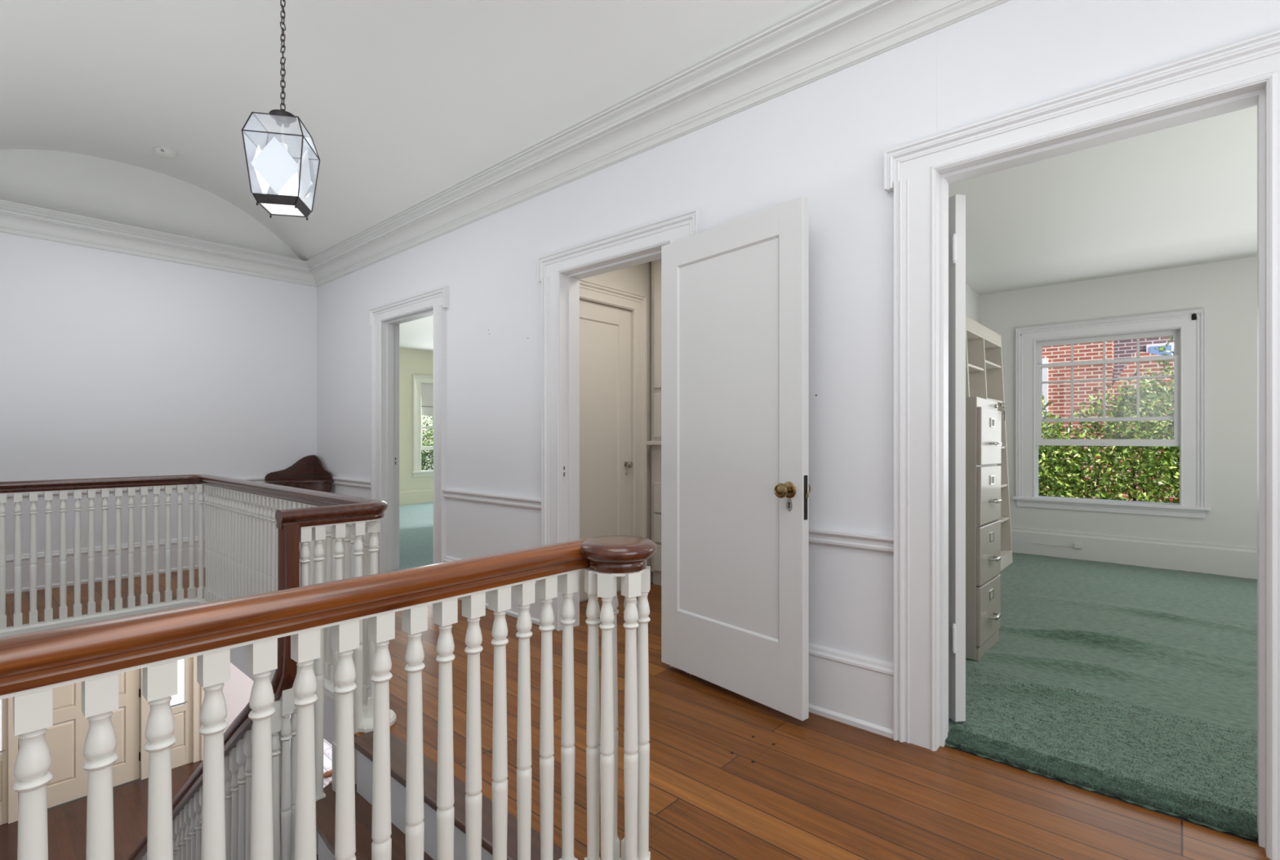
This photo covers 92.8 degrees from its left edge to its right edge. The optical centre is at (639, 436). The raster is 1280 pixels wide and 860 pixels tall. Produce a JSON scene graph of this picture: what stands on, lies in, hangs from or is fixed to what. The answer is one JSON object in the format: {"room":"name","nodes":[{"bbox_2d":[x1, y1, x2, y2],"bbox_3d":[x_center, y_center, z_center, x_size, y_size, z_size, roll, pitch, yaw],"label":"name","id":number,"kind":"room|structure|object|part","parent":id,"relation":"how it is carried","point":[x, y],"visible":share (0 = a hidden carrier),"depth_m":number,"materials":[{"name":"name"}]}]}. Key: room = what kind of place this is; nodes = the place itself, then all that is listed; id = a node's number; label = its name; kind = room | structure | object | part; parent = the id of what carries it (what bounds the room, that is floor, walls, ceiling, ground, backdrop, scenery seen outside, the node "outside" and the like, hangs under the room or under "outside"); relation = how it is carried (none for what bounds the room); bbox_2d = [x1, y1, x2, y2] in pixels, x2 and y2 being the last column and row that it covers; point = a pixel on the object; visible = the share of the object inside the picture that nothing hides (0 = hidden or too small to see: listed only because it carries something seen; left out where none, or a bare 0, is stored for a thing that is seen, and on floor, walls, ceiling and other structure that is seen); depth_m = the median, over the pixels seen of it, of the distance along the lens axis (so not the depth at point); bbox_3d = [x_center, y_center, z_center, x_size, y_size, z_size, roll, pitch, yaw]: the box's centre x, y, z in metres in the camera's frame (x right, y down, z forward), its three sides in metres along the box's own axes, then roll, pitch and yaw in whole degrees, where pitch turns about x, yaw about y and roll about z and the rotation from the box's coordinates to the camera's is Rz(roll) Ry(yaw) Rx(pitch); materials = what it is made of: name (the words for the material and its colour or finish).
{"room":"upstairs landing","nodes":[
{"label":"upstairs landing","id":0,"kind":"room"},
{"bbox_2d":[0,149,316,555],"bbox_3d":[-4.281,-0.650,5.031,0.156,3.600,2.990,0,0,42],"label":"wall","id":1,"kind":"structure","parent":0,"point":[113,364],"depth_m":5.05,"materials":[{"name":"paint"}]},
{"bbox_2d":[0,737,332,859],"bbox_3d":[-0.354,4.200,4.757,12.050,0.100,7.560,0,0,42],"label":"floor","id":2,"kind":"structure","parent":0,"point":[66,822],"depth_m":6.56,"materials":[{"name":"brown wood"}]},
{"bbox_2d":[315,749,493,859],"bbox_3d":[-2.251,2.660,2.450,4.400,2.980,1.590,0,0,42],"label":"staircase","id":3,"kind":"structure","parent":2,"relation":"on","point":[326,806],"depth_m":2.10,"materials":[{"name":"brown wood"}]},
{"bbox_2d":[126,522,299,859],"bbox_3d":[-2.555,2.129,3.280,3.430,3.643,0.133,0,0,40],"label":"balustrade","id":4,"kind":"object","parent":3,"relation":"on","point":[187,804],"visible":0.59,"depth_m":2.30,"materials":[{"name":"brown wood"}]},
{"bbox_3d":[-1.274,0.548,2.208,0.054,0.483,0.053,0,0,42],"label":"drop post","id":5,"kind":"part","parent":4,"relation":"part of","materials":[{"name":"brown wood"}]},
{"bbox_2d":[222,662,291,732],"bbox_3d":[-4.975,2.785,8.852,0.300,2.730,7.780,0,0,42],"label":"wall","id":6,"kind":"structure","parent":0,"point":[237,691],"depth_m":8.15,"materials":[{"name":"grey paint"}]},
{"bbox_2d":[0,697,7,824],"bbox_3d":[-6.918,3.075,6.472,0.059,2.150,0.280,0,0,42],"label":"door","id":7,"kind":"structure","parent":6,"relation":"in","point":[3,755],"depth_m":6.54,"materials":[{"name":"beige wood"}]},
{"bbox_2d":[0,698,1,751],"bbox_3d":[-6.925,2.743,6.479,0.012,1.265,0.192,0,0,42],"label":"sheer curtain","id":8,"kind":"object","parent":7,"relation":"hanging from","point":[1,699],"depth_m":6.54,"materials":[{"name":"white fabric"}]},
{"bbox_3d":[-6.914,3.690,6.469,0.018,0.440,0.200,0,0,42],"label":"panel","id":9,"kind":"part","parent":7,"relation":"part of","materials":[{"name":"beige wood"}]},
{"bbox_2d":[18,668,140,808],"bbox_3d":[-6.403,3.085,7.010,0.115,2.110,1.036,0,0,42],"label":"door","id":10,"kind":"structure","parent":6,"relation":"in","point":[65,740],"depth_m":6.98,"materials":[{"name":"beige wood"}]},
{"bbox_3d":[-6.573,3.565,6.857,0.018,0.670,0.322,0,0,42],"label":"panel","id":11,"kind":"part","parent":10,"relation":"part of","materials":[{"name":"beige wood"}]},
{"bbox_3d":[-6.573,2.800,6.857,0.018,0.540,0.322,0,0,42],"label":"panel","id":12,"kind":"part","parent":10,"relation":"part of","materials":[{"name":"beige wood"}]},
{"bbox_3d":[-6.279,3.565,7.187,0.018,0.670,0.321,0,0,42],"label":"panel","id":13,"kind":"part","parent":10,"relation":"part of","materials":[{"name":"beige wood"}]},
{"bbox_3d":[-6.279,2.800,7.187,0.018,0.540,0.322,0,0,42],"label":"panel","id":14,"kind":"part","parent":10,"relation":"part of","materials":[{"name":"beige wood"}]},
{"bbox_2d":[7,655,204,823],"bbox_3d":[-6.348,3.000,7.083,0.120,2.300,2.150,0,0,42],"label":"door frame","id":15,"kind":"structure","parent":6,"relation":"attached to","point":[198,693],"depth_m":7.39,"materials":[{"name":"beige wood"}]},
{"bbox_2d":[169,656,192,768],"bbox_3d":[-5.875,3.075,7.646,0.059,2.150,0.420,0,0,42],"label":"window","id":16,"kind":"structure","parent":6,"relation":"in","point":[182,748],"depth_m":7.73,"materials":[{"name":"beige"}]},
{"bbox_2d":[169,658,184,705],"bbox_3d":[-5.867,2.743,7.669,0.012,1.265,0.217,0,0,42],"label":"sheer curtain","id":17,"kind":"object","parent":16,"relation":"hanging from","point":[177,699],"depth_m":7.72,"materials":[{"name":"white fabric"}]},
{"bbox_3d":[-5.855,3.690,7.659,0.018,0.440,0.225,0,0,42],"label":"panel","id":18,"kind":"part","parent":16,"relation":"part of","materials":[{"name":"beige wood"}]},
{"bbox_2d":[0,0,826,261],"bbox_3d":[-0.806,-2.018,2.021,9.090,0.645,2.780,0,0,42],"label":"ceiling","id":19,"kind":"structure","parent":0,"point":[402,104],"depth_m":3.54,"materials":[{"name":"paint"}]},
{"bbox_2d":[152,146,179,159],"bbox_3d":[-3.714,-2.216,4.777,0.164,0.044,0.164,0,0,42],"label":"smoke detector","id":20,"kind":"object","parent":19,"relation":"attached to","point":[164,153],"visible":1,"depth_m":4.74,"materials":[{"name":"white plastic"}]},
{"bbox_2d":[241,0,319,220],"bbox_3d":[-1.637,-1.636,2.794,0.247,1.221,0.248,0,0,-12],"label":"hanging lantern","id":21,"kind":"object","parent":19,"relation":"hanging from","point":[274,167],"visible":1,"depth_m":2.73,"materials":[{"name":"glass"}]},
{"bbox_3d":[-1.723,-1.207,2.776,0.028,0.245,0.202,0,0,-12],"label":"diffuser panel","id":22,"kind":"part","parent":21,"relation":"part of","materials":[{"name":"white glass"}]},
{"bbox_3d":[-1.619,-1.207,2.708,0.202,0.245,0.028,0,0,-12],"label":"diffuser panel","id":23,"kind":"part","parent":21,"relation":"part of","materials":[{"name":"white glass"}]},
{"bbox_3d":[-1.637,-1.254,2.794,0.247,0.358,0.248,0,0,-12],"label":"frame","id":24,"kind":"part","parent":21,"relation":"part of","materials":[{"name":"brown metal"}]},
{"bbox_3d":[-1.637,-1.046,2.794,0.151,0.003,0.151,0,0,-12],"label":"glass","id":25,"kind":"part","parent":21,"relation":"part of","materials":[{"name":"white glass"}]},
{"bbox_3d":[-1.637,-1.870,2.794,0.022,0.754,0.020,0,0,28],"label":"chain","id":26,"kind":"part","parent":21,"relation":"part of","materials":[{"name":"metal"}]},
{"bbox_3d":[-1.655,-1.207,2.880,0.202,0.245,0.028,0,0,-12],"label":"diffuser panel","id":27,"kind":"part","parent":21,"relation":"part of","materials":[{"name":"white glass"}]},
{"bbox_3d":[-1.551,-1.207,2.812,0.028,0.245,0.202,0,0,-12],"label":"diffuser panel","id":28,"kind":"part","parent":21,"relation":"part of","materials":[{"name":"white glass"}]},
{"bbox_2d":[399,347,433,489],"bbox_3d":[-4.105,-0.250,10.237,0.180,2.800,4.755,0,0,42],"label":"wall","id":29,"kind":"structure","parent":0,"point":[411,362],"depth_m":10.31,"materials":[{"name":"beige paint"}]},
{"bbox_2d":[399,487,433,505],"bbox_3d":[-1.683,1.017,7.950,6.480,0.266,4.555,0,0,42],"label":"baseboard","id":30,"kind":"structure","parent":29,"relation":"attached to","point":[406,496],"depth_m":10.39,"materials":[{"name":"beige paint"}]},
{"bbox_2d":[410,373,433,476],"bbox_3d":[-3.454,-0.196,10.894,0.200,1.751,1.407,0,0,42],"label":"window","id":31,"kind":"structure","parent":29,"relation":"in","point":[417,379],"depth_m":10.43,"materials":[{"name":"white paint"}]},
{"bbox_3d":[-3.454,0.630,10.894,0.200,0.100,1.407,0,0,42],"label":"sill","id":32,"kind":"part","parent":31,"relation":"part of","materials":[{"name":"white paint"}]},
{"bbox_2d":[421,382,433,415],"bbox_3d":[-3.440,-0.651,10.880,0.035,0.563,1.020,0,0,42],"label":"roller shade","id":33,"kind":"object","parent":31,"relation":"attached to","point":[427,389],"visible":0.27,"depth_m":10.58,"materials":[{"name":"grey fabric"}]},
{"bbox_3d":[-3.454,-0.174,10.894,0.040,0.788,1.047,0,0,42],"label":"sash","id":34,"kind":"part","parent":31,"relation":"part of","materials":[{"name":"white paint"}]},
{"bbox_3d":[-3.486,-0.541,10.923,0.035,0.787,1.047,0,0,42],"label":"sash","id":35,"kind":"part","parent":31,"relation":"part of","materials":[{"name":"white paint"}]},
{"bbox_2d":[399,315,433,351],"bbox_3d":[-1.668,-1.570,7.936,6.520,0.160,4.555,0,0,42],"label":"ceiling","id":36,"kind":"structure","parent":0,"point":[418,334],"depth_m":8.91,"materials":[{"name":"paint"}]},
{"bbox_2d":[582,261,653,582],"bbox_3d":[-0.283,-0.200,4.497,0.120,2.700,1.255,0,0,42],"label":"wall","id":37,"kind":"structure","parent":0,"point":[637,279],"depth_m":4.79,"materials":[{"name":"white paint"}]},
{"bbox_2d":[579,299,632,599],"bbox_3d":[-0.338,0.089,4.342,0.096,2.105,0.830,0,0,42],"label":"door","id":38,"kind":"structure","parent":37,"relation":"in","point":[606,464],"depth_m":4.46,"materials":[{"name":"white paint"}]},
{"bbox_3d":[-0.084,0.207,4.598,0.056,0.052,0.052,0,0,42],"label":"knob","id":39,"kind":"part","parent":38,"relation":"part of","materials":[{"name":"silver metal"}]},
{"bbox_2d":[579,279,646,559],"bbox_3d":[-0.364,0.030,4.365,0.145,2.241,1.092,0,0,42],"label":"door frame","id":40,"kind":"structure","parent":37,"relation":"attached to","point":[591,291],"depth_m":4.67,"materials":[{"name":"white paint"}]},
{"bbox_2d":[5,567,1271,859],"bbox_3d":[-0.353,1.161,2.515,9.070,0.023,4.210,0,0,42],"label":"floor","id":41,"kind":"structure","parent":0,"point":[733,775],"depth_m":2.02,"materials":[{"name":"brown wood"}]},
{"bbox_2d":[0,474,396,853],"bbox_3d":[-2.581,0.905,2.797,2.875,1.290,1.670,0,0,42],"label":"balustrade","id":42,"kind":"object","parent":41,"relation":"on","point":[242,517],"visible":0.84,"depth_m":3.67,"materials":[{"name":"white wood"}]},
{"bbox_3d":[-2.593,0.294,2.802,2.833,0.066,1.662,0,0,42],"label":"handrail","id":43,"kind":"part","parent":42,"relation":"part of","materials":[{"name":"brown wood"}]},
{"bbox_2d":[230,644,354,744],"bbox_3d":[-2.591,1.300,2.790,2.824,0.260,1.647,0,0,42],"label":"fascia","id":44,"kind":"object","parent":41,"relation":"attached to","point":[237,654],"visible":0.02,"depth_m":2.89,"materials":[{"name":"white paint"}]},
{"bbox_2d":[264,454,333,492],"bbox_3d":[-3.212,0.663,5.739,0.441,0.975,0.441,0,0,42],"label":"corner washstand","id":45,"kind":"object","parent":41,"relation":"on","point":[308,472],"visible":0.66,"depth_m":5.83,"materials":[{"name":"brown wood"}]},
{"bbox_3d":[-2.944,0.787,5.755,0.032,0.725,0.032,0,0,42],"label":"leg","id":46,"kind":"part","parent":45,"relation":"part of","materials":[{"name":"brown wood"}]},
{"bbox_2d":[0,534,656,859],"bbox_3d":[-0.550,0.704,0.990,0.210,0.891,1.669,0,0,42],"label":"balustrade","id":47,"kind":"object","parent":41,"relation":"on","point":[93,654],"visible":1,"depth_m":1.15,"materials":[{"name":"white wood"}]},
{"bbox_3d":[-0.633,0.294,0.995,0.084,0.066,1.566,0,0,42],"label":"handrail","id":48,"kind":"part","parent":47,"relation":"part of","materials":[{"name":"brown wood"}]},
{"bbox_2d":[393,502,433,570],"bbox_3d":[-1.702,1.129,7.913,6.460,0.018,4.595,0,0,42],"label":"carpet","id":49,"kind":"object","parent":41,"relation":"on","point":[415,520],"visible":0.09,"depth_m":7.05,"materials":[{"name":"green carpet"}]},
{"bbox_2d":[354,730,578,859],"bbox_3d":[-0.604,1.160,1.962,1.230,0.028,0.130,0,0,42],"label":"nosing","id":50,"kind":"structure","parent":41,"relation":"attached to","point":[363,743],"depth_m":1.94,"materials":[{"name":"brown wood"}]},
{"bbox_2d":[646,258,661,585],"bbox_3d":[0.625,-0.150,4.314,1.400,2.600,0.158,0,0,42],"label":"shelving unit","id":51,"kind":"object","parent":41,"relation":"on","point":[655,442],"visible":0.16,"depth_m":4.71,"materials":[{"name":"white paint"}]},
{"bbox_2d":[646,440,661,444],"bbox_3d":[0.592,0.045,4.277,1.400,0.030,0.060,0,0,42],"label":"countertop","id":52,"kind":"structure","parent":51,"relation":"on","point":[648,442],"depth_m":4.67,"materials":[{"name":"white paint"}]},
{"bbox_3d":[0.590,0.930,4.306,1.280,0.200,0.020,0,0,42],"label":"drawer","id":53,"kind":"part","parent":51,"relation":"part of","materials":[{"name":"white paint"}]},
{"bbox_3d":[0.590,0.705,4.306,1.280,0.210,0.020,0,0,42],"label":"drawer","id":54,"kind":"part","parent":51,"relation":"part of","materials":[{"name":"white paint"}]},
{"bbox_3d":[0.590,0.465,4.306,1.280,0.230,0.020,0,0,42],"label":"drawer","id":55,"kind":"part","parent":51,"relation":"part of","materials":[{"name":"white paint"}]},
{"bbox_3d":[0.336,-0.170,4.532,0.600,0.340,0.020,0,0,42],"label":"door","id":56,"kind":"part","parent":51,"relation":"part of","materials":[{"name":"white paint"}]},
{"bbox_3d":[0.336,-0.905,4.532,0.600,1.050,0.020,0,0,42],"label":"door","id":57,"kind":"part","parent":51,"relation":"part of","materials":[{"name":"white paint"}]},
{"bbox_2d":[945,551,1257,839],"bbox_3d":[3.586,1.110,3.084,4.300,0.078,4.485,0,0,42],"label":"carpet","id":58,"kind":"object","parent":41,"relation":"on","point":[1133,683],"visible":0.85,"depth_m":2.76,"materials":[{"name":"green carpet"}]},
{"bbox_2d":[965,396,1001,660],"bbox_3d":[1.641,0.465,3.459,0.708,1.335,0.475,0,-1,42],"label":"filing cabinet","id":59,"kind":"object","parent":58,"relation":"on","point":[983,418],"visible":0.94,"depth_m":3.12,"materials":[{"name":"beige metal"}]},
{"bbox_3d":[1.869,0.304,3.260,0.022,0.298,0.459,0,-1,42],"label":"drawer","id":60,"kind":"part","parent":59,"relation":"part of","materials":[{"name":"beige metal"}]},
{"bbox_3d":[1.865,0.609,3.256,0.022,0.298,0.459,0,-1,42],"label":"drawer","id":61,"kind":"part","parent":59,"relation":"part of","materials":[{"name":"beige metal"}]},
{"bbox_3d":[1.861,0.914,3.252,0.022,0.298,0.459,0,-1,42],"label":"drawer","id":62,"kind":"part","parent":59,"relation":"part of","materials":[{"name":"beige metal"}]},
{"bbox_3d":[1.873,-0.001,3.265,0.022,0.298,0.459,0,-1,42],"label":"drawer","id":63,"kind":"part","parent":59,"relation":"part of","materials":[{"name":"beige metal"}]},
{"bbox_3d":[1.891,0.340,3.240,0.043,0.018,0.122,0,-1,42],"label":"handle","id":64,"kind":"part","parent":59,"relation":"part of","materials":[{"name":"silver metal"}]},
{"bbox_3d":[1.887,0.645,3.236,0.043,0.018,0.122,0,-1,42],"label":"handle","id":65,"kind":"part","parent":59,"relation":"part of","materials":[{"name":"silver metal"}]},
{"bbox_3d":[1.883,0.950,3.232,0.043,0.018,0.122,0,-1,42],"label":"handle","id":66,"kind":"part","parent":59,"relation":"part of","materials":[{"name":"silver metal"}]},
{"bbox_3d":[1.895,0.035,3.245,0.043,0.018,0.122,0,-1,42],"label":"handle","id":67,"kind":"part","parent":59,"relation":"part of","materials":[{"name":"silver metal"}]},
{"bbox_2d":[1000,403,1005,420],"bbox_3d":[2.029,-0.141,3.406,0.006,0.099,0.097,0,0,42],"label":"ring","id":68,"kind":"object","parent":59,"relation":"hanging from","point":[1003,404],"visible":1,"depth_m":3.43,"materials":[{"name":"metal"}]},
{"bbox_2d":[965,315,1013,570],"bbox_3d":[2.633,0.102,4.951,0.364,2.080,1.800,0,0,42],"label":"bookcase","id":69,"kind":"object","parent":58,"relation":"on","point":[984,356],"visible":0.2,"depth_m":5.44,"materials":[{"name":"beige paint"}]},
{"bbox_3d":[2.579,-0.552,4.934,0.250,0.020,0.538,-3,-2,42],"label":"shelf","id":70,"kind":"part","parent":69,"relation":"part of","materials":[{"name":"beige paint"}]},
{"bbox_3d":[2.981,-0.632,5.392,0.250,0.020,0.636,-3,-2,42],"label":"shelf","id":71,"kind":"part","parent":69,"relation":"part of","materials":[{"name":"beige paint"}]},
{"bbox_3d":[2.992,-0.313,5.382,0.250,0.020,0.636,-3,-2,42],"label":"shelf","id":72,"kind":"part","parent":69,"relation":"part of","materials":[{"name":"beige paint"}]},
{"bbox_3d":[3.224,0.102,5.615,0.270,2.070,0.022,-3,-2,42],"label":"panel","id":73,"kind":"part","parent":69,"relation":"part of","materials":[{"name":"beige paint"}]},
{"bbox_3d":[3.027,0.736,5.351,0.250,0.020,0.636,-3,-2,42],"label":"shelf","id":74,"kind":"part","parent":69,"relation":"part of","materials":[{"name":"beige paint"}]},
{"bbox_3d":[3.017,0.437,5.360,0.250,0.020,0.636,-3,-2,42],"label":"shelf","id":75,"kind":"part","parent":69,"relation":"part of","materials":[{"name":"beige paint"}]},
{"bbox_3d":[2.667,1.081,4.922,0.270,0.110,1.760,-3,-2,42],"label":"board","id":76,"kind":"part","parent":69,"relation":"part of","materials":[{"name":"beige paint"}]},
{"bbox_2d":[316,0,1279,662],"bbox_3d":[0.275,-0.650,3.071,9.570,3.600,0.136,0,0,42],"label":"wall","id":77,"kind":"structure","parent":0,"point":[824,140],"depth_m":2.55,"materials":[{"name":"paint"}]},
{"bbox_2d":[368,286,448,573],"bbox_3d":[-1.821,0.027,4.911,1.207,2.246,0.180,0,0,42],"label":"door frame","id":78,"kind":"structure","parent":77,"relation":"attached to","point":[384,321],"depth_m":5.16,"materials":[{"name":"white paint"}]},
{"bbox_3d":[-2.099,0.215,5.232,0.002,0.130,0.022,0,0,42],"label":"strike plate","id":79,"kind":"part","parent":78,"relation":"part of","materials":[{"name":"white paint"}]},
{"bbox_2d":[5,535,893,738],"bbox_3d":[-0.798,1.011,2.014,9.070,0.278,2.870,0,0,42],"label":"baseboard","id":80,"kind":"structure","parent":77,"relation":"attached to","point":[856,690],"depth_m":2.52,"materials":[{"name":"white paint"}]},
{"bbox_2d":[6,476,893,553],"bbox_3d":[-0.798,0.415,2.014,9.070,0.070,2.870,0,0,42],"label":"chair rail","id":81,"kind":"object","parent":77,"relation":"attached to","point":[826,536],"visible":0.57,"depth_m":3.79,"materials":[{"name":"white paint"}]},
{"bbox_2d":[0,0,1010,287],"bbox_3d":[-0.798,-1.603,2.014,9.070,0.206,2.870,0,0,42],"label":"crown molding","id":82,"kind":"structure","parent":77,"relation":"attached to","point":[830,37],"depth_m":3.28,"materials":[{"name":"white paint"}]},
{"bbox_2d":[537,208,701,674],"bbox_3d":[-0.118,0.027,3.397,1.204,2.246,0.180,0,0,42],"label":"door frame","id":83,"kind":"structure","parent":77,"relation":"attached to","point":[559,273],"depth_m":3.65,"materials":[{"name":"white paint"}]},
{"bbox_3d":[-0.455,0.215,3.650,0.002,0.130,0.022,0,0,42],"label":"strike plate","id":84,"kind":"part","parent":83,"relation":"part of","materials":[{"name":"white paint"}]},
{"bbox_2d":[661,195,810,720],"bbox_3d":[0.387,0.084,2.728,0.180,2.065,0.852,0,0,-40],"label":"door","id":85,"kind":"structure","parent":77,"relation":"in","point":[735,487],"depth_m":2.65,"materials":[{"name":"paint"}]},
{"bbox_3d":[0.573,0.211,2.421,0.069,0.060,0.060,0,0,-40],"label":"knob","id":86,"kind":"part","parent":85,"relation":"part of","materials":[{"name":"gold metal"}]},
{"bbox_3d":[0.598,0.271,2.442,0.003,0.052,0.029,0,0,-40],"label":"keyhole plate","id":87,"kind":"part","parent":85,"relation":"part of","materials":[{"name":"white metal"}]},
{"bbox_3d":[0.655,0.238,2.408,0.022,0.175,0.002,0,0,-40],"label":"lock plate","id":88,"kind":"part","parent":85,"relation":"part of","materials":[{"name":"black metal"}]},
{"bbox_2d":[948,194,965,721],"bbox_3d":[1.177,0.083,2.796,0.062,2.075,0.830,0,0,-11],"label":"door","id":89,"kind":"structure","parent":77,"relation":"in","point":[957,202],"depth_m":2.40,"materials":[{"name":"paint"}]},
{"bbox_2d":[884,30,1279,859],"bbox_3d":[1.448,0.027,2.004,1.209,2.246,0.180,0,0,42],"label":"door frame","id":90,"kind":"structure","parent":77,"relation":"attached to","point":[1244,74],"depth_m":2.23,"materials":[{"name":"white paint"}]},
{"bbox_2d":[965,283,979,323],"bbox_3d":[2.376,-0.225,5.080,0.120,2.750,3.150,0,0,42],"label":"wall","id":91,"kind":"structure","parent":0,"point":[972,298],"depth_m":6.00,"materials":[{"name":"white paint"}]},
{"bbox_2d":[948,106,1257,294],"bbox_3d":[3.625,-1.522,3.129,4.340,0.156,4.405,0,0,42],"label":"ceiling","id":92,"kind":"structure","parent":0,"point":[1183,195],"depth_m":3.91,"materials":[{"name":"white paint"}]},
{"bbox_2d":[979,256,1257,546],"bbox_3d":[5.149,-0.225,4.842,4.580,2.750,0.180,0,0,42],"label":"wall","id":93,"kind":"structure","parent":0,"point":[1227,290],"depth_m":5.14,"materials":[{"name":"white paint"}]},
{"bbox_2d":[1032,542,1081,548],"bbox_3d":[3.936,1.005,5.759,0.390,0.050,0.027,0,0,42],"label":"phone jack","id":94,"kind":"object","parent":93,"relation":"attached to","point":[1078,545],"visible":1,"depth_m":5.65,"materials":[{"name":"white plastic"}]},
{"bbox_2d":[1012,308,1210,518],"bbox_3d":[4.242,-0.193,5.575,1.422,1.746,0.211,0,0,42],"label":"window","id":95,"kind":"structure","parent":93,"relation":"in","point":[1188,328],"depth_m":5.44,"materials":[{"name":"white paint"}]},
{"bbox_3d":[4.246,-0.313,5.579,1.052,0.785,0.040,0,0,42],"label":"sash","id":96,"kind":"part","parent":95,"relation":"part of","materials":[{"name":"white paint"}]},
{"bbox_3d":[4.274,-0.537,5.610,1.052,0.785,0.035,0,0,42],"label":"sash","id":97,"kind":"part","parent":95,"relation":"part of","materials":[{"name":"white paint"}]},
{"bbox_3d":[4.246,0.630,5.578,1.422,0.100,0.200,0,0,42],"label":"sill","id":98,"kind":"part","parent":95,"relation":"part of","materials":[{"name":"white paint"}]},
{"bbox_2d":[1010,526,1257,578],"bbox_3d":[3.625,1.017,3.129,4.340,0.266,4.405,0,0,42],"label":"baseboard","id":99,"kind":"structure","parent":93,"relation":"attached to","point":[1238,561],"depth_m":5.36,"materials":[{"name":"white paint"}]},
{"label":"outside","id":100,"kind":"structure","parent":0,"visible":0},
{"bbox_2d":[0,698,183,824],"bbox_3d":[1.745,4.500,6.477,34.000,0.100,28.000,0,0,42],"label":"ground","id":101,"kind":"structure","parent":100,"point":[2,699],"depth_m":7.89,"materials":[{"name":"brown wood"}]},
{"bbox_2d":[421,414,433,470],"bbox_3d":[-4.526,1.492,13.778,1.635,5.942,2.958,0,0,22],"label":"shrub","id":102,"kind":"object","parent":101,"relation":"on","point":[424,453],"visible":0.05,"depth_m":13.31,"materials":[{"name":"green plant"}]},
{"bbox_2d":[1038,394,1089,497],"bbox_3d":[4.781,1.921,7.904,1.776,5.076,1.700,0,0,34],"label":"shrub","id":103,"kind":"object","parent":101,"relation":"on","point":[1043,450],"visible":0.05,"depth_m":7.24,"materials":[{"name":"green plant"}]},
{"bbox_2d":[1039,335,1179,502],"bbox_3d":[7.247,-0.275,9.881,16.300,9.450,2.000,0,0,42],"label":"brick house","id":104,"kind":"structure","parent":101,"relation":"on","point":[1060,393],"depth_m":9.39,"materials":[{"name":"red brick"}]},
{"bbox_3d":[8.152,-1.235,9.545,0.259,0.390,0.020,0,0,42],"label":"pane","id":105,"kind":"part","parent":104,"relation":"part of","materials":[{"name":"blue"}]},
{"bbox_2d":[1043,335,1179,502],"bbox_3d":[5.897,1.605,6.844,1.882,5.716,2.163,0,0,-35],"label":"shrub","id":106,"kind":"object","parent":101,"relation":"on","point":[1166,466],"visible":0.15,"depth_m":6.92,"materials":[{"name":"green plant"}]}
]}

